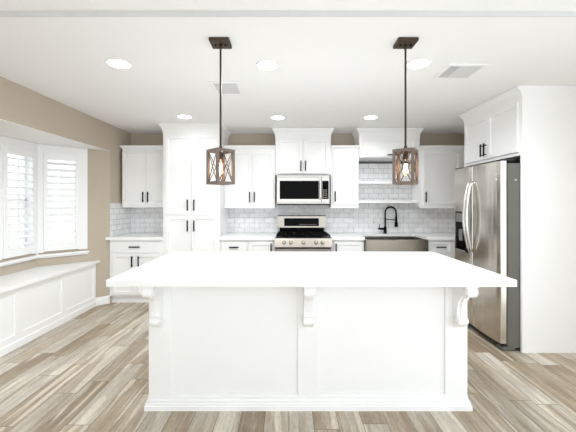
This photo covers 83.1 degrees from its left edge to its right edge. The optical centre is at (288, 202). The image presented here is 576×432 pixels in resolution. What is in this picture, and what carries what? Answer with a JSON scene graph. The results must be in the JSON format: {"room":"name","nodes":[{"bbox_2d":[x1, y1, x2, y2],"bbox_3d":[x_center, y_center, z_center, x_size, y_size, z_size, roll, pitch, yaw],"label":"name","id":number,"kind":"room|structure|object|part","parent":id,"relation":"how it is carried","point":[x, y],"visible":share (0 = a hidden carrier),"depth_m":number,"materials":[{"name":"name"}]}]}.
{"room":"kitchen","nodes":[
{"label":"kitchen","id":0,"kind":"room"},
{"bbox_2d":[0,254,35,275],"bbox_3d":[-3.120,0.334,2.575,0.100,2.108,2.750,0,0,0],"label":"wall","id":1,"kind":"structure","parent":0,"point":[4,270],"depth_m":3.67,"materials":[{"name":"beige paint"}]},
{"bbox_2d":[0,135,38,266],"bbox_3d":[-3.092,-0.022,3.144,0.155,1.391,1.588,0,0,0],"label":"window","id":2,"kind":"structure","parent":1,"relation":"in","point":[3,139],"depth_m":3.85,"materials":[{"name":"white paint"}]},
{"bbox_2d":[2,144,35,258],"bbox_3d":[-3.037,-0.019,3.663,0.090,1.225,0.425,0,0,0],"label":"plantation shutter","id":3,"kind":"object","parent":2,"relation":"attached to","point":[7,149],"visible":1,"depth_m":3.62,"materials":[{"name":"white paint"}]},
{"bbox_3d":[-3.078,-0.015,3.700,0.008,0.955,0.010,0,0,0],"label":"tilt rod","id":4,"kind":"part","parent":3,"relation":"part of","materials":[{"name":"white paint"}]},
{"bbox_3d":[-3.042,0.651,3.144,0.055,0.043,1.588,0,0,0],"label":"sill","id":5,"kind":"part","parent":2,"relation":"part of","materials":[{"name":"white paint"}]},
{"bbox_2d":[0,119,108,150],"bbox_3d":[-2.830,-0.780,2.890,0.700,0.120,3.380,0,0,0],"label":"ceiling","id":6,"kind":"structure","parent":0,"point":[8,129],"depth_m":3.52,"materials":[{"name":"white paint"}]},
{"bbox_2d":[0,76,130,302],"bbox_3d":[-2.540,0.135,1.695,0.120,2.507,6.790,0,0,0],"label":"wall","id":7,"kind":"structure","parent":0,"point":[21,105],"depth_m":3.59,"materials":[{"name":"beige paint"}]},
{"bbox_2d":[110,203,130,236],"bbox_3d":[-2.476,0.232,4.793,0.008,0.471,0.577,0,0,0],"label":"backsplash","id":8,"kind":"structure","parent":7,"relation":"attached to","point":[120,217],"depth_m":4.74,"materials":[{"name":"white tile"}]},
{"bbox_2d":[36,149,109,296],"bbox_3d":[-2.809,0.334,4.262,0.807,2.108,0.100,0,0,-43],"label":"wall","id":9,"kind":"structure","parent":0,"point":[98,160],"depth_m":4.40,"materials":[{"name":"beige paint"}]},
{"bbox_2d":[35,144,88,258],"bbox_3d":[-2.889,-0.022,4.150,0.558,1.391,0.155,0,0,-43],"label":"window","id":10,"kind":"structure","parent":9,"relation":"in","point":[83,152],"depth_m":4.15,"materials":[{"name":"white paint"}]},
{"bbox_2d":[43,151,79,251],"bbox_3d":[-2.864,-0.019,4.100,0.374,1.225,0.086,0,0,-43],"label":"plantation shutter","id":11,"kind":"object","parent":10,"relation":"attached to","point":[47,155],"visible":1,"depth_m":4.08,"materials":[{"name":"white paint"}]},
{"bbox_3d":[-2.893,-0.015,4.126,0.010,0.955,0.008,0,0,-43],"label":"tilt rod","id":12,"kind":"part","parent":11,"relation":"part of","materials":[{"name":"white paint"}]},
{"bbox_3d":[-2.846,0.651,4.121,0.536,0.043,0.055,0,0,-43],"label":"sill","id":13,"kind":"part","parent":10,"relation":"part of","materials":[{"name":"white paint"}]},
{"bbox_2d":[96,295,109,305],"bbox_3d":[-2.546,1.332,4.429,0.186,0.112,0.014,0,0,-43],"label":"baseboard","id":14,"kind":"structure","parent":9,"relation":"attached to","point":[103,300],"depth_m":4.43,"materials":[{"name":"white paint"}]},
{"bbox_2d":[0,0,575,133],"bbox_3d":[0.210,-1.148,1.745,5.620,0.120,6.890,0,0,0],"label":"ceiling","id":15,"kind":"structure","parent":0,"point":[332,72],"depth_m":2.48,"materials":[{"name":"white paint"}]},
{"bbox_2d":[106,58,131,68],"bbox_3d":[-1.325,-1.083,2.530,0.180,0.008,0.180,0,0,0],"label":"recessed light","id":16,"kind":"object","parent":15,"relation":"in","point":[114,62],"visible":1,"depth_m":2.52,"materials":[{"name":"white plastic"}]},
{"bbox_2d":[177,114,191,118],"bbox_3d":[-1.310,-1.083,4.080,0.180,0.008,0.180,0,0,0],"label":"recessed light","id":17,"kind":"object","parent":15,"relation":"in","point":[180,115],"visible":1,"depth_m":4.06,"materials":[{"name":"white plastic"}]},
{"bbox_2d":[206,37,234,184],"bbox_3d":[-0.461,-0.606,2.190,0.173,0.962,0.169,0,0,-29],"label":"pendant light","id":18,"kind":"object","parent":15,"relation":"hanging from","point":[220,43],"visible":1,"depth_m":2.18,"materials":[{"name":"brown wood"}]},
{"bbox_3d":[-0.461,-0.713,2.190,0.024,0.707,0.024,0,0,0],"label":"rod","id":19,"kind":"part","parent":18,"relation":"part of","materials":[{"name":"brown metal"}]},
{"bbox_3d":[-0.461,-0.242,2.190,0.138,0.234,0.138,0,0,-44],"label":"lantern frame","id":20,"kind":"part","parent":18,"relation":"part of","materials":[{"name":"brown wood"}]},
{"bbox_2d":[208,81,243,94],"bbox_3d":[-0.585,-1.082,3.070,0.270,0.012,0.340,0,0,0],"label":"ceiling vent","id":21,"kind":"object","parent":15,"relation":"in","point":[228,87],"visible":1,"depth_m":3.04,"materials":[{"name":"white plastic"}]},
{"bbox_2d":[256,60,278,69],"bbox_3d":[-0.170,-1.083,2.560,0.180,0.008,0.180,0,0,0],"label":"recessed light","id":22,"kind":"object","parent":15,"relation":"in","point":[263,64],"visible":1,"depth_m":2.55,"materials":[{"name":"white plastic"}]},
{"bbox_2d":[271,115,284,118],"bbox_3d":[-0.140,-1.083,4.120,0.180,0.008,0.180,0,0,0],"label":"recessed light","id":23,"kind":"object","parent":15,"relation":"in","point":[275,116],"visible":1,"depth_m":4.10,"materials":[{"name":"white plastic"}]},
{"bbox_2d":[0,11,575,16],"bbox_3d":[0.210,-1.103,1.897,5.620,0.031,0.006,0,0,0],"label":"trim","id":24,"kind":"structure","parent":15,"relation":"attached to","point":[2,13],"depth_m":1.89,"materials":[{"name":"grey paint"}]},
{"bbox_2d":[364,115,377,118],"bbox_3d":[1.037,-1.083,4.120,0.180,0.008,0.180,0,0,0],"label":"recessed light","id":25,"kind":"object","parent":15,"relation":"in","point":[369,116],"visible":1,"depth_m":4.10,"materials":[{"name":"white plastic"}]},
{"bbox_2d":[392,37,418,184],"bbox_3d":[0.785,-0.606,2.190,0.167,0.962,0.161,0,0,22],"label":"pendant light","id":26,"kind":"object","parent":15,"relation":"hanging from","point":[405,43],"visible":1,"depth_m":2.18,"materials":[{"name":"brown wood"}]},
{"bbox_3d":[0.785,-0.242,2.190,0.138,0.234,0.138,0,0,33],"label":"lantern frame","id":27,"kind":"part","parent":26,"relation":"part of","materials":[{"name":"brown wood"}]},
{"bbox_2d":[403,151,407,159],"bbox_3d":[0.785,-0.321,2.190,0.038,0.052,0.038,0,0,0],"label":"socket","id":28,"kind":"object","parent":26,"relation":"attached to","point":[405,153],"depth_m":2.17,"materials":[{"name":"brown metal"}]},
{"bbox_3d":[0.785,-0.713,2.190,0.024,0.707,0.024,0,0,0],"label":"rod","id":29,"kind":"part","parent":26,"relation":"part of","materials":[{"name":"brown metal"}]},
{"bbox_2d":[407,58,430,68],"bbox_3d":[1.006,-1.083,2.530,0.180,0.008,0.180,0,0,0],"label":"recessed light","id":30,"kind":"object","parent":15,"relation":"in","point":[420,62],"visible":0.93,"depth_m":2.51,"materials":[{"name":"white plastic"}]},
{"bbox_2d":[433,64,488,78],"bbox_3d":[1.407,-1.082,2.683,0.315,0.012,0.295,0,0,0],"label":"ceiling vent","id":31,"kind":"object","parent":15,"relation":"in","point":[451,71],"visible":1,"depth_m":2.66,"materials":[{"name":"white plastic"}]},
{"bbox_2d":[0,302,575,431],"bbox_3d":[-0.190,1.438,1.745,6.420,0.100,6.890,0,0,0],"label":"floor","id":32,"kind":"structure","parent":0,"point":[90,372],"depth_m":2.34,"materials":[{"name":"brown wood"}]},
{"bbox_2d":[0,260,99,356],"bbox_3d":[-2.816,1.082,3.009,0.500,0.612,2.818,0,0,0],"label":"window bench","id":33,"kind":"object","parent":32,"relation":"on","point":[35,301],"visible":1,"depth_m":3.46,"materials":[{"name":"white paint"}]},
{"bbox_3d":[-2.621,1.053,2.822,0.018,0.400,0.545,0,0,0],"label":"panel","id":34,"kind":"part","parent":33,"relation":"part of","materials":[{"name":"white paint"}]},
{"bbox_3d":[-2.621,1.053,3.453,0.018,0.400,0.545,0,0,0],"label":"panel","id":35,"kind":"part","parent":33,"relation":"part of","materials":[{"name":"white paint"}]},
{"bbox_3d":[-2.816,0.791,3.009,0.500,0.030,2.818,0,0,0],"label":"seat","id":36,"kind":"part","parent":33,"relation":"part of","materials":[{"name":"white paint"}]},
{"bbox_3d":[-2.621,1.053,4.067,0.018,0.400,0.515,0,0,0],"label":"panel","id":37,"kind":"part","parent":33,"relation":"part of","materials":[{"name":"white paint"}]},
{"bbox_2d":[110,240,162,301],"bbox_3d":[-2.107,0.949,4.758,0.739,0.878,0.644,0,0,0],"label":"base cabinet","id":38,"kind":"object","parent":32,"relation":"on","point":[125,255],"visible":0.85,"depth_m":4.48,"materials":[{"name":"white paint"}]},
{"bbox_3d":[-2.274,0.983,4.480,0.327,0.560,0.020,0,0,0],"label":"door","id":39,"kind":"part","parent":38,"relation":"part of","materials":[{"name":"white paint"}]},
{"bbox_2d":[105,233,162,239],"bbox_3d":[-2.125,0.488,4.764,0.774,0.041,0.634,0,0,0],"label":"countertop","id":40,"kind":"structure","parent":38,"relation":"on","point":[130,236],"depth_m":4.46,"materials":[{"name":"white stone"}]},
{"bbox_3d":[-2.107,0.611,4.480,0.660,0.145,0.020,0,0,0],"label":"drawer","id":41,"kind":"part","parent":38,"relation":"part of","materials":[{"name":"white paint"}]},
{"bbox_3d":[-1.941,0.983,4.480,0.327,0.560,0.020,0,0,0],"label":"door","id":42,"kind":"part","parent":38,"relation":"part of","materials":[{"name":"white paint"}]},
{"bbox_2d":[159,123,230,255],"bbox_3d":[-1.343,0.150,4.753,0.871,2.475,0.654,0,0,0],"label":"pantry cabinet","id":43,"kind":"object","parent":32,"relation":"on","point":[195,217],"visible":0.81,"depth_m":4.47,"materials":[{"name":"white paint"}]},
{"bbox_3d":[-1.522,0.723,4.470,0.352,1.080,0.020,0,0,0],"label":"door","id":44,"kind":"part","parent":43,"relation":"part of","materials":[{"name":"white paint"}]},
{"bbox_3d":[-1.522,-0.382,4.470,0.352,1.090,0.020,0,0,0],"label":"door","id":45,"kind":"part","parent":43,"relation":"part of","materials":[{"name":"white paint"}]},
{"bbox_3d":[-1.343,-1.016,4.758,0.871,0.142,0.644,0,0,0],"label":"crown moulding","id":46,"kind":"part","parent":43,"relation":"part of","materials":[{"name":"white paint"}]},
{"bbox_3d":[-1.165,0.723,4.470,0.352,1.080,0.020,0,0,0],"label":"door","id":47,"kind":"part","parent":43,"relation":"part of","materials":[{"name":"white paint"}]},
{"bbox_3d":[-1.165,-0.382,4.470,0.352,1.090,0.020,0,0,0],"label":"door","id":48,"kind":"part","parent":43,"relation":"part of","materials":[{"name":"white paint"}]},
{"bbox_2d":[220,240,247,251],"bbox_3d":[-0.760,0.949,4.758,0.377,0.878,0.644,0,0,0],"label":"base cabinet","id":49,"kind":"object","parent":32,"relation":"on","point":[225,245],"visible":0.24,"depth_m":4.47,"materials":[{"name":"white paint"}]},
{"bbox_2d":[220,233,276,239],"bbox_3d":[-0.568,0.488,4.764,0.762,0.041,0.634,0,0,0],"label":"countertop","id":50,"kind":"structure","parent":49,"relation":"on","point":[229,236],"depth_m":4.54,"materials":[{"name":"white stone"}]},
{"bbox_2d":[248,240,275,251],"bbox_3d":[-0.381,0.949,4.758,0.377,0.878,0.644,0,0,0],"label":"base cabinet","id":51,"kind":"object","parent":32,"relation":"on","point":[253,245],"visible":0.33,"depth_m":4.49,"materials":[{"name":"white paint"}]},
{"bbox_2d":[275,215,331,251],"bbox_3d":[0.196,0.790,4.697,0.776,1.195,0.735,0,0,0],"label":"gas range","id":52,"kind":"object","parent":32,"relation":"on","point":[297,233],"visible":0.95,"depth_m":4.58,"materials":[{"name":"grey metal"}]},
{"bbox_3d":[0.196,0.420,5.030,0.680,0.104,0.060,0,0,0],"label":"panel","id":53,"kind":"part","parent":52,"relation":"part of","materials":[{"name":"black metal"}]},
{"bbox_3d":[0.196,0.873,4.414,0.754,0.510,0.052,0,0,0],"label":"oven door","id":54,"kind":"part","parent":52,"relation":"part of","materials":[{"name":"silver metal"}]},
{"bbox_2d":[276,235,330,237],"bbox_3d":[0.196,0.480,4.728,0.758,0.016,0.585,0,0,0],"label":"cooktop","id":55,"kind":"object","parent":52,"relation":"in","point":[278,236],"depth_m":4.46,"materials":[{"name":"black metal"}]},
{"bbox_2d":[141,287,478,410],"bbox_3d":[0.129,0.950,2.545,2.191,0.876,1.090,0,0,0],"label":"kitchen island","id":56,"kind":"object","parent":32,"relation":"on","point":[211,348],"visible":0.94,"depth_m":2.20,"materials":[{"name":"white paint"}]},
{"bbox_3d":[0.129,1.292,2.196,1.847,0.017,0.008,0,0,0],"label":"rail","id":57,"kind":"part","parent":56,"relation":"part of","materials":[{"name":"white paint"}]},
{"bbox_3d":[0.129,1.344,2.628,2.191,0.088,0.924,0,0,0],"label":"moulding","id":58,"kind":"part","parent":56,"relation":"part of","materials":[{"name":"white paint"}]},
{"bbox_2d":[106,252,516,286],"bbox_3d":[0.137,0.489,2.553,2.500,0.043,1.155,0,0,0],"label":"island countertop","id":59,"kind":"structure","parent":56,"relation":"on","point":[174,269],"depth_m":2.19,"materials":[{"name":"white stone"}]},
{"bbox_2d":[331,240,363,251],"bbox_3d":[0.809,0.949,4.758,0.453,0.878,0.644,0,0,0],"label":"base cabinet","id":60,"kind":"object","parent":32,"relation":"on","point":[337,245],"visible":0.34,"depth_m":4.49,"materials":[{"name":"white paint"}]},
{"bbox_2d":[428,240,454,258],"bbox_3d":[2.398,0.949,4.758,1.004,0.878,0.644,0,0,0],"label":"base cabinet","id":61,"kind":"object","parent":32,"relation":"on","point":[443,247],"visible":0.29,"depth_m":4.49,"materials":[{"name":"white paint"}]},
{"bbox_2d":[328,233,454,239],"bbox_3d":[1.742,0.488,4.764,2.326,0.041,0.634,0,0,0],"label":"countertop","id":62,"kind":"structure","parent":61,"relation":"on","point":[335,236],"depth_m":4.68,"materials":[{"name":"white stone"}]},
{"bbox_2d":[378,206,397,233],"bbox_3d":[1.518,0.257,4.985,0.303,0.423,0.056,0,0,0],"label":"kitchen faucet","id":63,"kind":"object","parent":62,"relation":"on","point":[385,219],"visible":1,"depth_m":4.97,"materials":[{"name":"black metal"}]},
{"bbox_2d":[363,236,427,251],"bbox_3d":[1.465,0.630,4.647,0.846,0.266,0.495,0,0,0],"label":"farmhouse sink","id":64,"kind":"object","parent":62,"relation":"in","point":[371,243],"visible":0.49,"depth_m":4.40,"materials":[{"name":"metal"}]},
{"bbox_3d":[2.083,0.611,4.480,0.310,0.145,0.020,0,0,0],"label":"drawer","id":65,"kind":"part","parent":61,"relation":"part of","materials":[{"name":"white paint"}]},
{"bbox_2d":[455,159,519,350],"bbox_3d":[2.303,0.488,3.455,0.842,1.800,0.847,0,0,0],"label":"refrigerator","id":66,"kind":"object","parent":32,"relation":"on","point":[487,196],"visible":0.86,"depth_m":3.13,"materials":[{"name":"grey metal"}]},
{"bbox_3d":[1.996,0.460,3.691,0.064,1.707,0.376,0,0,0],"label":"door","id":67,"kind":"part","parent":66,"relation":"part of","materials":[{"name":"silver metal"}]},
{"bbox_3d":[1.926,0.145,3.527,0.088,0.763,0.034,0,0,0],"label":"handle","id":68,"kind":"part","parent":66,"relation":"part of","materials":[{"name":"metal"}]},
{"bbox_3d":[1.926,0.145,3.473,0.088,0.763,0.034,0,0,0],"label":"handle","id":69,"kind":"part","parent":66,"relation":"part of","materials":[{"name":"metal"}]},
{"bbox_3d":[1.996,0.460,3.264,0.064,1.707,0.465,0,0,0],"label":"door","id":70,"kind":"part","parent":66,"relation":"part of","materials":[{"name":"silver metal"}]},
{"bbox_2d":[459,86,575,352],"bbox_3d":[2.510,0.151,3.526,0.812,2.474,1.037,0,0,0],"label":"tall cabinet","id":71,"kind":"object","parent":32,"relation":"on","point":[533,126],"visible":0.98,"depth_m":3.01,"materials":[{"name":"white paint"}]},
{"bbox_3d":[2.148,-0.716,3.735,0.020,0.476,0.454,0,0,0],"label":"door","id":72,"kind":"part","parent":71,"relation":"part of","materials":[{"name":"white paint"}]},
{"bbox_3d":[2.168,-0.708,3.505,0.020,0.524,0.944,0,0,0],"label":"frame","id":73,"kind":"part","parent":71,"relation":"part of","materials":[{"name":"white paint"}]},
{"bbox_3d":[2.148,-0.716,3.275,0.020,0.476,0.454,0,0,0],"label":"door","id":74,"kind":"part","parent":71,"relation":"part of","materials":[{"name":"white paint"}]},
{"bbox_3d":[2.515,-1.028,3.526,0.802,0.116,1.037,0,0,0],"label":"crown moulding","id":75,"kind":"part","parent":71,"relation":"part of","materials":[{"name":"white paint"}]},
{"bbox_3d":[2.537,0.208,3.019,0.758,2.360,0.025,0,0,0],"label":"panel","id":76,"kind":"part","parent":71,"relation":"part of","materials":[{"name":"white paint"}]},
{"bbox_2d":[131,134,463,144],"bbox_3d":[0.210,0.150,5.140,5.620,2.476,0.100,0,0,0],"label":"wall","id":77,"kind":"structure","parent":0,"point":[136,139],"depth_m":5.09,"materials":[{"name":"beige paint"}]},
{"bbox_2d":[119,145,162,206],"bbox_3d":[-2.103,-0.387,4.893,0.730,0.904,0.374,0,0,0],"label":"upper cabinet","id":78,"kind":"object","parent":77,"relation":"attached to","point":[142,165],"visible":0.76,"depth_m":4.75,"materials":[{"name":"white paint"}]},
{"bbox_3d":[-2.262,-0.366,4.750,0.342,0.782,0.020,0,0,0],"label":"door","id":79,"kind":"part","parent":78,"relation":"part of","materials":[{"name":"white paint"}]},
{"bbox_3d":[-2.103,-0.811,4.905,0.730,0.055,0.350,0,0,0],"label":"crown moulding","id":80,"kind":"part","parent":78,"relation":"part of","materials":[{"name":"white paint"}]},
{"bbox_3d":[-2.089,0.054,4.764,0.702,0.022,0.032,0,0,0],"label":"light rail","id":81,"kind":"part","parent":78,"relation":"part of","materials":[{"name":"white paint"}]},
{"bbox_3d":[-1.919,-0.366,4.750,0.332,0.782,0.020,0,0,0],"label":"door","id":82,"kind":"part","parent":78,"relation":"part of","materials":[{"name":"white paint"}]},
{"bbox_2d":[224,145,275,207],"bbox_3d":[-0.576,-0.381,4.893,0.746,0.916,0.374,0,0,0],"label":"upper cabinet","id":83,"kind":"object","parent":77,"relation":"attached to","point":[254,186],"visible":0.86,"depth_m":4.75,"materials":[{"name":"white paint"}]},
{"bbox_3d":[-0.709,-0.366,4.750,0.335,0.782,0.020,0,0,0],"label":"door","id":84,"kind":"part","parent":83,"relation":"part of","materials":[{"name":"white paint"}]},
{"bbox_3d":[-0.576,0.066,4.763,0.744,0.022,0.034,0,0,0],"label":"light rail","id":85,"kind":"part","parent":83,"relation":"part of","materials":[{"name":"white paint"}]},
{"bbox_3d":[-0.576,-0.811,4.905,0.746,0.055,0.350,0,0,0],"label":"crown moulding","id":86,"kind":"part","parent":83,"relation":"part of","materials":[{"name":"white paint"}]},
{"bbox_3d":[-0.381,-0.366,4.750,0.309,0.782,0.020,0,0,0],"label":"door","id":87,"kind":"part","parent":83,"relation":"part of","materials":[{"name":"white paint"}]},
{"bbox_2d":[131,161,454,232],"bbox_3d":[0.223,-0.122,5.086,5.390,1.179,0.008,0,0,0],"label":"backsplash","id":88,"kind":"structure","parent":77,"relation":"attached to","point":[367,218],"depth_m":5.08,"materials":[{"name":"white tile"}]},
{"bbox_2d":[289,207,295,211],"bbox_3d":[0.056,0.103,5.077,0.120,0.074,0.008,0,0,0],"label":"outlet cover","id":89,"kind":"object","parent":88,"relation":"attached to","point":[291,209],"visible":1,"depth_m":5.08,"materials":[{"name":"white plastic"}]},
{"bbox_2d":[359,162,408,163],"bbox_3d":[1.452,-0.630,5.066,0.840,0.028,0.030,0,0,0],"label":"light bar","id":90,"kind":"object","parent":88,"relation":"attached to","point":[359,162],"visible":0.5,"depth_m":5.05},
{"bbox_2d":[272,128,333,176],"bbox_3d":[0.205,-0.747,4.883,0.894,0.680,0.394,0,0,0],"label":"upper cabinet","id":91,"kind":"object","parent":77,"relation":"attached to","point":[298,151],"visible":0.98,"depth_m":4.74,"materials":[{"name":"white paint"}]},
{"bbox_3d":[0.018,-0.678,4.730,0.369,0.498,0.020,0,0,0],"label":"door","id":92,"kind":"part","parent":91,"relation":"part of","materials":[{"name":"white paint"}]},
{"bbox_3d":[0.205,-1.016,4.888,0.894,0.142,0.384,0,0,0],"label":"crown moulding","id":93,"kind":"part","parent":91,"relation":"part of","materials":[{"name":"white paint"}]},
{"bbox_3d":[0.393,-0.678,4.730,0.369,0.498,0.020,0,0,0],"label":"door","id":94,"kind":"part","parent":91,"relation":"part of","materials":[{"name":"white paint"}]},
{"bbox_2d":[277,175,329,204],"bbox_3d":[0.204,-0.188,4.844,0.760,0.436,0.452,0,0,0],"label":"microwave oven","id":95,"kind":"object","parent":77,"relation":"attached to","point":[291,189],"visible":1,"depth_m":4.66,"materials":[{"name":"grey metal"}]},
{"bbox_3d":[0.145,-0.192,4.679,0.642,0.360,0.029,0,0,0],"label":"door","id":96,"kind":"part","parent":95,"relation":"part of","materials":[{"name":"silver metal"}]},
{"bbox_3d":[0.204,0.000,4.680,0.760,0.020,0.030,0,0,0],"label":"trim","id":97,"kind":"part","parent":95,"relation":"part of","materials":[{"name":"silver metal"}]},
{"bbox_3d":[0.526,-0.192,4.679,0.116,0.360,0.029,0,0,0],"label":"control panel","id":98,"kind":"part","parent":95,"relation":"part of","materials":[{"name":"silver metal"}]},
{"bbox_2d":[328,145,358,207],"bbox_3d":[0.817,-0.381,4.893,0.407,0.916,0.374,0,0,0],"label":"upper cabinet","id":99,"kind":"object","parent":77,"relation":"attached to","point":[344,177],"visible":0.94,"depth_m":4.75,"materials":[{"name":"white paint"}]},
{"bbox_3d":[0.817,-0.366,4.750,0.356,0.782,0.020,0,0,0],"label":"door","id":100,"kind":"part","parent":99,"relation":"part of","materials":[{"name":"white paint"}]},
{"bbox_3d":[0.817,-0.811,4.905,0.407,0.055,0.350,0,0,0],"label":"crown moulding","id":101,"kind":"part","parent":99,"relation":"part of","materials":[{"name":"white paint"}]},
{"bbox_2d":[359,181,393,184],"bbox_3d":[1.466,-0.307,4.957,0.876,0.046,0.250,0,0,0],"label":"open shelf","id":102,"kind":"object","parent":77,"relation":"attached to","point":[360,182],"visible":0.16,"depth_m":4.83,"materials":[{"name":"white paint"}]},
{"bbox_2d":[352,128,423,160],"bbox_3d":[1.466,-0.875,4.883,0.967,0.425,0.394,0,0,0],"label":"upper cabinet","id":103,"kind":"object","parent":77,"relation":"attached to","point":[375,144],"visible":0.77,"depth_m":4.74,"materials":[{"name":"white paint"}]},
{"bbox_3d":[1.466,-1.016,4.888,0.967,0.142,0.384,0,0,0],"label":"crown moulding","id":104,"kind":"part","parent":103,"relation":"part of","materials":[{"name":"white paint"}]},
{"bbox_3d":[1.466,-0.804,4.730,0.770,0.260,0.020,0,0,0],"label":"door","id":105,"kind":"part","parent":103,"relation":"part of","materials":[{"name":"white paint"}]},
{"bbox_2d":[359,200,416,202],"bbox_3d":[1.466,-0.020,4.957,0.876,0.046,0.250,0,0,0],"label":"open shelf","id":106,"kind":"object","parent":77,"relation":"attached to","point":[360,201],"visible":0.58,"depth_m":4.83,"materials":[{"name":"white paint"}]},
{"bbox_2d":[411,145,463,207],"bbox_3d":[2.405,-0.381,4.893,0.990,0.916,0.374,0,0,0],"label":"upper cabinet","id":107,"kind":"object","parent":77,"relation":"attached to","point":[437,164],"visible":0.68,"depth_m":4.75,"materials":[{"name":"white paint"}]},
{"bbox_3d":[2.405,0.066,4.763,0.988,0.022,0.034,0,0,0],"label":"light rail","id":108,"kind":"part","parent":107,"relation":"part of","materials":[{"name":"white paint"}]},
{"bbox_3d":[2.235,-0.366,4.750,0.550,0.782,0.020,0,0,0],"label":"door","id":109,"kind":"part","parent":107,"relation":"part of","materials":[{"name":"white paint"}]},
{"bbox_3d":[2.405,-0.811,4.905,0.990,0.055,0.350,0,0,0],"label":"crown moulding","id":110,"kind":"part","parent":107,"relation":"part of","materials":[{"name":"white paint"}]},
{"label":"outside","id":111,"kind":"structure","parent":0,"visible":0},
{"bbox_3d":[-4.435,1.538,6.000,2.030,0.100,10.000,0,0,0],"label":"ground","id":112,"kind":"structure","parent":111,"visible":0},
{"bbox_2d":[8,156,74,248],"bbox_3d":[-5.525,0.288,6.000,0.150,2.400,10.000,0,0,0],"label":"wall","id":113,"kind":"structure","parent":112,"relation":"on","point":[10,161],"depth_m":7.43,"materials":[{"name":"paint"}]}
]}

